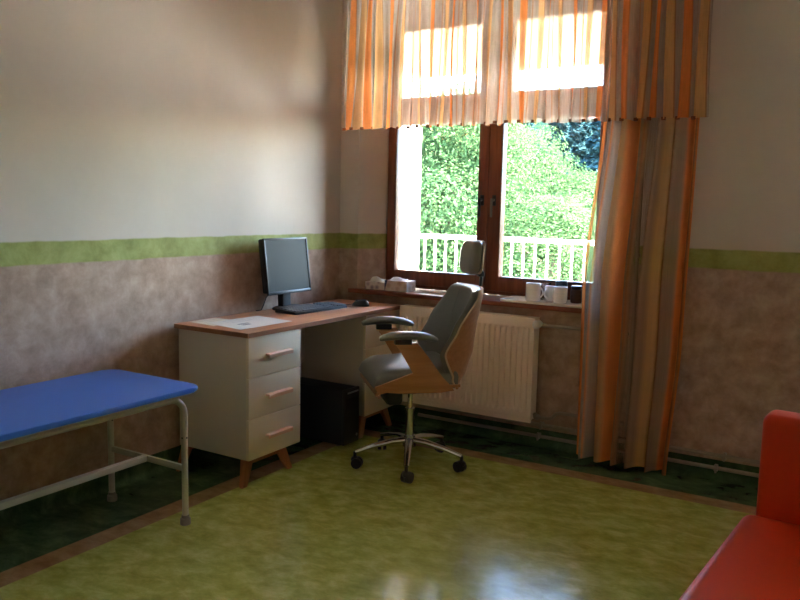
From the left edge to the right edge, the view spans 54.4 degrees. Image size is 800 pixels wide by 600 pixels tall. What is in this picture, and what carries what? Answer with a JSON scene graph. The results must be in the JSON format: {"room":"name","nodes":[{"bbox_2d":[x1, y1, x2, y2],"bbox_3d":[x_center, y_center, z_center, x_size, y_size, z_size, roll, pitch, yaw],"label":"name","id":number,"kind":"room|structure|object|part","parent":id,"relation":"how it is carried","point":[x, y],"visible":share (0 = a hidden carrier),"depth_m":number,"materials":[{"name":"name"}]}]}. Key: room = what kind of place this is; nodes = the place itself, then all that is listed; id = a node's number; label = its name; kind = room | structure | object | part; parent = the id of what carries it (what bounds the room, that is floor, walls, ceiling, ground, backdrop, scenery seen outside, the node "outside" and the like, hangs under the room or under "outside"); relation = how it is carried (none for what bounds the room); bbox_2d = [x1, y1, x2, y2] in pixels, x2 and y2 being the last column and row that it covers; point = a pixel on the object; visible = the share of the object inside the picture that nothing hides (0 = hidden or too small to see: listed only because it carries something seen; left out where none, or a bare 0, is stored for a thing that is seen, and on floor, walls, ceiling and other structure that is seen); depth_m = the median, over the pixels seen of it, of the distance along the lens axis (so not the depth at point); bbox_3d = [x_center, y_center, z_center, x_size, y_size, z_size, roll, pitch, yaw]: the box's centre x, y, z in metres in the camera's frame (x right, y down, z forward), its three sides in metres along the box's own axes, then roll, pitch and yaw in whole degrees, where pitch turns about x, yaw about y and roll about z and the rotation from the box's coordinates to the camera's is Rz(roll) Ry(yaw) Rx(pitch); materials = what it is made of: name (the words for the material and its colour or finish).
{"room":"examination room","nodes":[
{"label":"examination room","id":0,"kind":"room"},
{"bbox_2d":[0,0,342,500],"bbox_3d":[-1.981,-0.531,2.867,0.300,3.250,6.300,5,8,31],"label":"wall","id":1,"kind":"structure","parent":0,"point":[148,148],"depth_m":3.80,"materials":[{"name":"white paint"}]},
{"bbox_2d":[0,445,216,530],"bbox_3d":[-1.881,0.949,2.933,0.041,0.100,5.650,5,8,31],"label":"baseboard","id":2,"kind":"structure","parent":1,"relation":"attached to","point":[27,511],"depth_m":3.63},
{"bbox_2d":[0,416,757,599],"bbox_3d":[0.160,1.260,1.538,5.610,0.100,5.950,5,8,31],"label":"floor","id":3,"kind":"structure","parent":0,"point":[521,522],"depth_m":3.33,"materials":[{"name":"green laminate"}]},
{"bbox_2d":[0,369,197,525],"bbox_3d":[-1.599,0.728,2.713,0.592,0.603,1.910,5,8,31],"label":"examination table","id":4,"kind":"object","parent":3,"relation":"on","point":[31,412],"visible":1,"depth_m":3.13,"materials":[{"name":"blue leather"}]},
{"bbox_3d":[-1.590,0.453,2.678,0.560,0.009,1.870,5,8,31],"label":"board","id":5,"kind":"part","parent":4,"relation":"part of","materials":[{"name":"leather"}]},
{"bbox_3d":[-1.794,0.720,2.818,0.027,0.560,1.812,5,8,31],"label":"leg frame","id":6,"kind":"part","parent":4,"relation":"part of","materials":[{"name":"metal"}]},
{"bbox_2d":[174,299,400,488],"bbox_3d":[-0.576,0.457,4.473,0.518,0.766,1.447,5,8,31],"label":"desk","id":7,"kind":"object","parent":3,"relation":"on","point":[245,406],"visible":0.66,"depth_m":3.96,"materials":[{"name":"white wood"}]},
{"bbox_3d":[-1.118,0.818,4.050,0.037,0.128,0.099,5,8,31],"label":"leg","id":8,"kind":"part","parent":7,"relation":"part of","materials":[{"name":"brown wood"}]},
{"bbox_2d":[190,318,229,325],"bbox_3d":[-0.966,0.113,4.047,0.200,0.002,0.215,5,8,31],"label":"paper sheet","id":9,"kind":"object","parent":7,"relation":"on","point":[203,321],"visible":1,"depth_m":4.07,"materials":[{"name":"white paper"}]},
{"bbox_3d":[-0.762,0.851,3.835,0.051,0.128,0.099,5,8,31],"label":"leg","id":10,"kind":"part","parent":7,"relation":"part of","materials":[{"name":"brown wood"}]},
{"bbox_2d":[207,316,290,329],"bbox_3d":[-0.780,0.116,4.036,0.282,0.002,0.405,6,8,34],"label":"paper sheet","id":11,"kind":"object","parent":7,"relation":"on","point":[254,321],"visible":1,"depth_m":4.03,"materials":[{"name":"white paper"}]},
{"bbox_3d":[-0.694,0.789,3.953,0.020,0.030,0.237,5,8,31],"label":"leg rail","id":12,"kind":"part","parent":7,"relation":"part of","materials":[{"name":"brown wood"}]},
{"bbox_3d":[-0.637,0.469,3.943,0.018,0.202,0.397,5,8,31],"label":"drawer","id":13,"kind":"part","parent":7,"relation":"part of","materials":[{"name":"white wood"}]},
{"bbox_3d":[-0.641,0.672,3.967,0.018,0.202,0.397,5,8,31],"label":"drawer","id":14,"kind":"part","parent":7,"relation":"part of","materials":[{"name":"white wood"}]},
{"bbox_3d":[-0.633,0.266,3.919,0.018,0.202,0.397,5,8,31],"label":"drawer","id":15,"kind":"part","parent":7,"relation":"part of","materials":[{"name":"white wood"}]},
{"bbox_3d":[-0.609,0.471,3.944,0.028,0.022,0.184,5,8,31],"label":"handle","id":16,"kind":"part","parent":7,"relation":"part of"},
{"bbox_3d":[-0.614,0.674,3.968,0.028,0.022,0.184,5,8,31],"label":"handle","id":17,"kind":"part","parent":7,"relation":"part of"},
{"bbox_3d":[-0.605,0.268,3.920,0.028,0.022,0.184,5,8,31],"label":"handle","id":18,"kind":"part","parent":7,"relation":"part of","materials":[{"name":"brown wood"}]},
{"bbox_2d":[256,237,310,310],"bbox_3d":[-0.672,-0.156,4.580,0.143,0.421,0.394,5,8,31],"label":"computer monitor","id":19,"kind":"object","parent":7,"relation":"on","point":[284,262],"visible":0.86,"depth_m":4.55,"materials":[{"name":"black plastic"}]},
{"bbox_3d":[-0.613,0.825,4.077,0.051,0.128,0.099,5,8,31],"label":"leg","id":20,"kind":"part","parent":7,"relation":"part of","materials":[{"name":"brown wood"}]},
{"bbox_3d":[-0.760,0.251,4.590,0.015,0.341,0.613,5,8,31],"label":"modesty panel","id":21,"kind":"part","parent":7,"relation":"part of","materials":[{"name":"white wood"}]},
{"bbox_2d":[275,302,346,314],"bbox_3d":[-0.518,0.037,4.647,0.232,0.029,0.560,6,8,35],"label":"keyboard","id":22,"kind":"object","parent":7,"relation":"on","point":[318,306],"visible":1,"depth_m":4.52,"materials":[{"name":"black plastic"}]},
{"bbox_2d":[346,300,368,306],"bbox_3d":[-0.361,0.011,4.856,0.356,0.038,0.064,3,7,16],"label":"computer mouse","id":23,"kind":"object","parent":7,"relation":"on","point":[362,303],"visible":0.94,"depth_m":4.80,"materials":[{"name":"black plastic"}]},
{"bbox_3d":[-0.236,0.760,4.693,0.051,0.128,0.099,5,8,31],"label":"leg","id":24,"kind":"part","parent":7,"relation":"part of","materials":[{"name":"brown wood"}]},
{"bbox_3d":[-0.172,0.699,4.803,0.020,0.030,0.220,5,8,31],"label":"leg rail","id":25,"kind":"part","parent":7,"relation":"part of","materials":[{"name":"brown wood"}]},
{"bbox_3d":[-0.115,0.378,4.793,0.018,0.202,0.380,5,8,31],"label":"drawer","id":26,"kind":"part","parent":7,"relation":"part of","materials":[{"name":"white wood"}]},
{"bbox_3d":[-0.120,0.581,4.818,0.018,0.202,0.380,5,8,31],"label":"drawer","id":27,"kind":"part","parent":7,"relation":"part of","materials":[{"name":"white wood"}]},
{"bbox_3d":[-0.111,0.175,4.769,0.018,0.202,0.380,5,8,31],"label":"drawer","id":28,"kind":"part","parent":7,"relation":"part of","materials":[{"name":"white wood"}]},
{"bbox_3d":[-0.096,0.736,4.920,0.051,0.128,0.099,5,8,31],"label":"leg","id":29,"kind":"part","parent":7,"relation":"part of","materials":[{"name":"brown wood"}]},
{"bbox_2d":[299,377,358,445],"bbox_3d":[-0.460,0.659,4.611,0.430,0.338,0.152,5,8,31],"label":"computer tower","id":30,"kind":"object","parent":3,"relation":"on","point":[329,411],"visible":0.87,"depth_m":4.52,"materials":[{"name":"black plastic"}]},
{"bbox_3d":[-0.287,0.669,4.506,0.020,0.326,0.152,5,8,31],"label":"panel","id":31,"kind":"part","parent":30,"relation":"part of","materials":[{"name":"black plastic"}]},
{"bbox_2d":[351,239,484,483],"bbox_3d":[0.091,0.285,4.135,0.704,1.216,0.615,0,7,-12],"label":"office chair","id":32,"kind":"object","parent":3,"relation":"on","point":[439,360],"visible":1,"depth_m":4.04,"materials":[{"name":"grey leather"}]},
{"bbox_3d":[-0.105,0.772,4.157,0.281,0.079,0.049,0,7,-12],"label":"arm","id":33,"kind":"part","parent":32,"relation":"part of","materials":[{"name":"silver metal"}]},
{"bbox_3d":[-0.068,0.119,4.355,0.298,0.059,0.077,0,7,-12],"label":"armrest","id":34,"kind":"part","parent":32,"relation":"part of","materials":[{"name":"grey plastic"}]},
{"bbox_3d":[-0.028,0.281,4.367,0.408,0.258,0.014,0,7,-12],"label":"panel","id":35,"kind":"part","parent":32,"relation":"part of","materials":[{"name":"brown wood"}]},
{"bbox_3d":[-0.035,0.754,4.325,0.048,0.079,0.281,-3,8,-32],"label":"arm","id":36,"kind":"part","parent":32,"relation":"part of","materials":[{"name":"silver metal"}]},
{"bbox_3d":[0.045,0.790,4.034,0.048,0.079,0.281,1,7,1],"label":"arm","id":37,"kind":"part","parent":32,"relation":"part of","materials":[{"name":"silver metal"}]},
{"bbox_3d":[0.044,0.183,3.848,0.298,0.059,0.077,0,7,-12],"label":"armrest","id":38,"kind":"part","parent":32,"relation":"part of","materials":[{"name":"grey plastic"}]},
{"bbox_2d":[359,351,458,388],"bbox_3d":[0.034,0.355,4.137,0.440,0.116,0.464,0,7,-12],"label":"seat cushion","id":39,"kind":"object","parent":32,"relation":"on","point":[382,371],"depth_m":3.93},
{"bbox_3d":[0.077,0.340,3.892,0.408,0.258,0.014,0,7,-12],"label":"panel","id":40,"kind":"part","parent":32,"relation":"part of","materials":[{"name":"brown wood"}]},
{"bbox_3d":[0.147,0.759,4.317,0.048,0.079,0.281,6,9,37],"label":"arm","id":41,"kind":"part","parent":32,"relation":"part of","materials":[{"name":"silver metal"}]},
{"bbox_3d":[0.198,0.781,4.137,0.281,0.079,0.048,4,7,20],"label":"arm","id":42,"kind":"part","parent":32,"relation":"part of","materials":[{"name":"silver metal"}]},
{"bbox_2d":[417,283,480,387],"bbox_3d":[0.281,0.176,4.169,0.268,0.498,0.485,0,7,-12],"label":"cushion","id":43,"kind":"object","parent":32,"relation":"on","point":[453,320],"depth_m":4.05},
{"bbox_2d":[679,410,799,599],"bbox_3d":[0.997,0.819,1.590,0.937,0.800,1.910,6,8,36],"label":"sofa","id":44,"kind":"object","parent":3,"relation":"on","point":[759,559],"visible":1,"depth_m":2.30,"materials":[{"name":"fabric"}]},
{"bbox_2d":[679,515,799,599],"bbox_3d":[0.912,0.861,1.667,0.717,0.155,1.668,6,8,36],"label":"seat cushion","id":45,"kind":"object","parent":44,"relation":"on","point":[759,559],"depth_m":2.14,"materials":[{"name":"red leather"}]},
{"bbox_3d":[1.533,0.720,2.297,0.882,0.652,0.125,6,8,36],"label":"armrest","id":46,"kind":"part","parent":44,"relation":"part of","materials":[{"name":"red leather"}]},
{"bbox_2d":[399,72,422,269],"bbox_3d":[-0.373,-0.548,6.626,0.250,2.860,1.720,5,8,31],"label":"wall","id":47,"kind":"structure","parent":0,"point":[411,138],"depth_m":7.09,"materials":[{"name":"white paint"}]},
{"bbox_2d":[339,0,799,466],"bbox_3d":[1.839,-0.588,4.034,5.010,3.250,0.370,5,8,31],"label":"wall","id":48,"kind":"structure","parent":0,"point":[740,360],"depth_m":3.98,"materials":[{"name":"beige paint"}]},
{"bbox_2d":[348,0,619,314],"bbox_3d":[0.551,-0.892,4.793,1.759,1.838,0.487,5,8,31],"label":"window","id":49,"kind":"structure","parent":48,"relation":"in","point":[430,285],"depth_m":4.82,"materials":[{"name":"brown wood"}]},
{"bbox_2d":[365,276,385,289],"bbox_3d":[-0.139,-0.113,5.121,0.150,0.081,0.100,5,8,28],"label":"tissue box","id":50,"kind":"object","parent":49,"relation":"on","point":[376,283],"visible":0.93,"depth_m":5.09,"materials":[{"name":"white cardboard"}]},
{"bbox_2d":[384,277,415,291],"bbox_3d":[0.001,-0.104,5.044,0.166,0.087,0.117,5,8,30],"label":"tissue box","id":51,"kind":"object","parent":49,"relation":"on","point":[398,284],"visible":1,"depth_m":5.00,"materials":[{"name":"white cardboard"}]},
{"bbox_3d":[0.247,-0.647,5.060,0.738,1.115,0.065,5,8,31],"label":"sash","id":52,"kind":"part","parent":49,"relation":"part of","materials":[{"name":"brown wood"}]},
{"bbox_3d":[0.266,-1.513,4.956,0.738,0.540,0.065,5,8,31],"label":"sash","id":53,"kind":"part","parent":49,"relation":"part of","materials":[{"name":"brown wood"}]},
{"bbox_3d":[0.485,-0.008,4.821,1.759,0.029,0.307,5,8,31],"label":"sill","id":54,"kind":"part","parent":49,"relation":"part of","materials":[{"name":"brown wood"}]},
{"bbox_3d":[0.513,-0.622,4.856,0.024,0.065,0.010,5,8,31],"label":"handle","id":55,"kind":"part","parent":49,"relation":"part of","materials":[{"name":"black plastic"}]},
{"bbox_3d":[0.582,-0.616,4.815,0.024,0.065,0.010,5,8,31],"label":"handle","id":56,"kind":"part","parent":49,"relation":"part of","materials":[{"name":"black plastic"}]},
{"bbox_3d":[0.887,-0.587,4.674,0.758,1.115,0.065,5,8,31],"label":"sash","id":57,"kind":"part","parent":49,"relation":"part of","materials":[{"name":"brown wood"}]},
{"bbox_2d":[500,296,598,308],"bbox_3d":[0.868,0.010,4.546,0.546,0.015,0.236,5,8,31],"label":"serving tray","id":58,"kind":"object","parent":49,"relation":"on","point":[516,299],"visible":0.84,"depth_m":4.49,"materials":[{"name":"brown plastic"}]},
{"bbox_2d":[525,282,543,301],"bbox_3d":[0.781,-0.045,4.544,0.088,0.105,0.105,0,7,-9],"label":"mug","id":59,"kind":"object","parent":58,"relation":"on","point":[533,290],"visible":0.98,"depth_m":4.52,"materials":[{"name":"white ceramic"}]},
{"bbox_2d":[543,286,553,301],"bbox_3d":[0.883,-0.035,4.550,0.076,0.088,0.095,3,7,18],"label":"mug","id":60,"kind":"object","parent":58,"relation":"on","point":[548,296],"visible":0.69,"depth_m":4.53,"materials":[{"name":"white ceramic"}]},
{"bbox_2d":[552,286,567,303],"bbox_3d":[0.920,-0.028,4.470,0.080,0.095,0.098,2,7,6],"label":"mug","id":61,"kind":"object","parent":58,"relation":"on","point":[560,293],"visible":0.99,"depth_m":4.43,"materials":[{"name":"white ceramic"}]},
{"bbox_2d":[555,280,567,286],"bbox_3d":[0.952,-0.053,4.588,0.072,0.118,0.072,5,8,31],"label":"cup","id":62,"kind":"object","parent":58,"relation":"on","point":[558,282],"visible":0.23,"depth_m":4.55,"materials":[{"name":"ceramic"}]},
{"bbox_2d":[570,285,581,303],"bbox_3d":[1.021,-0.033,4.506,0.066,0.100,0.066,5,8,31],"label":"jar","id":63,"kind":"object","parent":58,"relation":"on","point":[576,290],"visible":1,"depth_m":4.48,"materials":[{"name":"brown glass"}]},
{"bbox_3d":[1.022,-0.073,4.501,0.062,0.020,0.062,5,8,31],"label":"lid","id":64,"kind":"part","parent":63,"relation":"part of","materials":[{"name":"metal"}]},
{"bbox_3d":[0.906,-1.453,4.570,0.758,0.540,0.065,5,8,31],"label":"sash","id":65,"kind":"part","parent":49,"relation":"part of","materials":[{"name":"brown wood"}]},
{"bbox_2d":[399,304,628,424],"bbox_3d":[0.611,0.389,4.573,1.406,0.610,0.116,5,8,31],"label":"radiator","id":66,"kind":"object","parent":48,"relation":"attached to","point":[499,380],"visible":0.57,"depth_m":4.56,"materials":[{"name":"metal"}]},
{"bbox_3d":[0.377,0.375,4.679,0.893,0.602,0.015,5,8,31],"label":"panel","id":67,"kind":"part","parent":66,"relation":"part of","materials":[{"name":"metal"}]},
{"bbox_2d":[400,304,539,319],"bbox_3d":[0.403,0.070,4.675,0.893,0.010,0.085,5,8,31],"label":"grille","id":68,"kind":"object","parent":66,"relation":"attached to","point":[408,308],"depth_m":4.58,"materials":[{"name":"metal"}]},
{"bbox_2d":[374,404,759,488],"bbox_3d":[1.718,0.896,4.023,4.968,0.100,0.041,5,8,31],"label":"baseboard","id":69,"kind":"structure","parent":48,"relation":"attached to","point":[396,412],"depth_m":4.54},
{"bbox_2d":[418,413,758,477],"bbox_3d":[1.531,0.862,4.127,3.300,0.048,0.054,5,8,31],"label":"pipe","id":70,"kind":"object","parent":48,"relation":"attached to","point":[715,467],"visible":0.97,"depth_m":4.46,"materials":[{"name":"metal"}]},
{"bbox_2d":[418,404,759,464],"bbox_3d":[1.532,0.794,4.119,3.300,0.048,0.054,5,8,31],"label":"pipe","id":71,"kind":"object","parent":48,"relation":"attached to","point":[724,456],"visible":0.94,"depth_m":4.29,"materials":[{"name":"metal"}]},
{"bbox_2d":[623,145,645,462],"bbox_3d":[1.282,-0.662,4.125,0.034,3.150,0.041,5,8,31],"label":"riser pipe","id":72,"kind":"object","parent":48,"relation":"attached to","point":[638,230],"visible":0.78,"depth_m":4.20,"materials":[{"name":"metal"}]},
{"bbox_3d":[0.625,-1.814,4.289,2.320,0.040,0.240,5,8,31],"label":"rail","id":73,"kind":"object","parent":48,"relation":"attached to","visible":0},
{"bbox_2d":[342,0,711,130],"bbox_3d":[0.575,-1.371,4.255,2.152,0.834,0.097,5,8,31],"label":"valance curtain","id":74,"kind":"object","parent":73,"relation":"hanging from","point":[359,106],"visible":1,"depth_m":4.18,"materials":[{"name":"orange fabric"}]},
{"bbox_2d":[576,0,700,475],"bbox_3d":[1.238,-0.401,4.048,0.569,2.632,0.077,5,8,30],"label":"curtain","id":75,"kind":"object","parent":73,"relation":"hanging from","point":[619,245],"visible":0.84,"depth_m":4.06,"materials":[{"name":"orange fabric"}]},
{"bbox_3d":[5.011,1.211,3.540,12.900,0.230,1.770,5,8,31],"label":"floor","id":76,"kind":"structure","parent":0,"visible":0},
{"bbox_2d":[416,233,593,281],"bbox_3d":[3.237,0.244,5.450,7.250,1.160,0.044,5,8,31],"label":"balcony railing","id":77,"kind":"object","parent":76,"relation":"on","point":[535,241],"visible":0.22,"depth_m":6.71,"materials":[{"name":"white metal"}]},
{"bbox_3d":[3.249,-0.312,5.383,7.250,0.038,0.044,5,8,31],"label":"handrail","id":78,"kind":"part","parent":77,"relation":"part of","materials":[{"name":"white metal"}]},
{"label":"outside","id":79,"kind":"structure","parent":0,"visible":0},
{"bbox_2d":[533,118,592,155],"bbox_3d":[10.110,-10.870,53.897,100.000,14.716,90.000,5,8,31],"label":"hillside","id":80,"kind":"structure","parent":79,"point":[590,119],"depth_m":93.10,"materials":[{"name":"green plant"}]},
{"bbox_2d":[421,84,459,239],"bbox_3d":[0.000,-2.705,21.031,5.028,5.798,5.625,-4,8,-36],"label":"leafy tree","id":81,"kind":"object","parent":80,"relation":"on","point":[425,94],"visible":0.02,"depth_m":19.55,"materials":[{"name":"green plant"}]},
{"bbox_2d":[419,79,550,273],"bbox_3d":[0.900,-2.003,17.418,5.210,5.758,5.113,5,8,31],"label":"leafy tree","id":82,"kind":"object","parent":80,"relation":"on","point":[519,162],"visible":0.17,"depth_m":15.81,"materials":[{"name":"green plant"}]},
{"bbox_2d":[418,76,580,295],"bbox_3d":[0.584,-1.810,16.071,5.028,5.682,5.625,8,9,44],"label":"leafy tree","id":83,"kind":"object","parent":80,"relation":"on","point":[458,191],"visible":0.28,"depth_m":15.10,"materials":[{"name":"green plant"}]},
{"bbox_2d":[425,189,596,281],"bbox_3d":[2.742,-0.557,15.093,4.963,3.237,4.383,-1,7,-20],"label":"bush","id":84,"kind":"object","parent":80,"relation":"on","point":[544,215],"visible":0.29,"depth_m":14.08,"materials":[{"name":"green plant"}]},
{"bbox_2d":[435,122,596,275],"bbox_3d":[2.860,-2.080,19.801,4.963,4.963,4.383,-2,7,-22],"label":"leafy tree","id":85,"kind":"object","parent":80,"relation":"on","point":[552,168],"visible":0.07,"depth_m":19.07,"materials":[{"name":"green plant"}]},
{"bbox_2d":[511,121,536,173],"bbox_3d":[6.707,-6.360,43.505,4.916,9.392,5.062,6,8,34],"label":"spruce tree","id":86,"kind":"object","parent":80,"relation":"on","point":[527,123],"visible":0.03,"depth_m":42.85,"materials":[{"name":"green plant"}]},
{"bbox_2d":[529,123,539,158],"bbox_3d":[7.603,-7.272,47.569,5.062,9.861,4.916,-5,9,-43],"label":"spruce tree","id":87,"kind":"object","parent":80,"relation":"on","point":[531,124],"visible":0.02,"depth_m":46.96,"materials":[{"name":"green plant"}]},
{"bbox_2d":[509,199,595,281],"bbox_3d":[4.679,-0.835,17.979,5.113,2.988,5.210,-1,7,-19],"label":"leafy tree","id":88,"kind":"object","parent":80,"relation":"on","point":[583,199],"visible":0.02,"depth_m":17.38,"materials":[{"name":"green plant"}]},
{"bbox_2d":[542,119,567,171],"bbox_3d":[10.937,-9.352,54.720,5.062,10.800,4.916,2,7,6],"label":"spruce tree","id":89,"kind":"object","parent":80,"relation":"on","point":[567,119],"visible":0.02,"depth_m":54.28,"materials":[{"name":"green plant"}]},
{"bbox_2d":[515,169,596,279],"bbox_3d":[4.492,-1.432,19.339,5.028,3.711,5.625,2,7,3],"label":"leafy tree","id":90,"kind":"object","parent":80,"relation":"on","point":[590,186],"visible":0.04,"depth_m":19.01,"materials":[{"name":"green plant"}]},
{"bbox_2d":[535,119,584,197],"bbox_3d":[8.489,-5.869,41.886,4.916,8.687,5.062,-4,9,-40],"label":"spruce tree","id":91,"kind":"object","parent":80,"relation":"on","point":[563,126],"visible":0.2,"depth_m":41.24,"materials":[{"name":"green plant"}]},
{"bbox_2d":[568,119,589,174],"bbox_3d":[10.696,-7.324,48.033,4.916,9.626,5.062,-2,8,-28],"label":"spruce tree","id":92,"kind":"object","parent":80,"relation":"on","point":[576,134],"visible":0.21,"depth_m":47.28,"materials":[{"name":"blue plant"}]},
{"bbox_2d":[582,118,591,142],"bbox_3d":[12.291,-8.550,52.807,4.916,10.331,5.062,4,7,22],"label":"spruce tree","id":93,"kind":"object","parent":80,"relation":"on","point":[585,126],"visible":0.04,"depth_m":52.01,"materials":[{"name":"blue plant"}]},
{"bbox_2d":[575,118,600,184],"bbox_3d":[11.347,-6.976,44.136,5.062,10.096,4.916,0,7,-12],"label":"spruce tree","id":94,"kind":"object","parent":80,"relation":"on","point":[593,138],"visible":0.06,"depth_m":43.65,"materials":[{"name":"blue plant"}]},
{"bbox_2d":[578,122,600,202],"bbox_3d":[10.882,-6.147,40.974,5.062,9.392,4.916,-2,7,-24],"label":"spruce tree","id":95,"kind":"object","parent":80,"relation":"on","point":[595,148],"visible":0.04,"depth_m":40.60,"materials":[{"name":"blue plant"}]}
]}

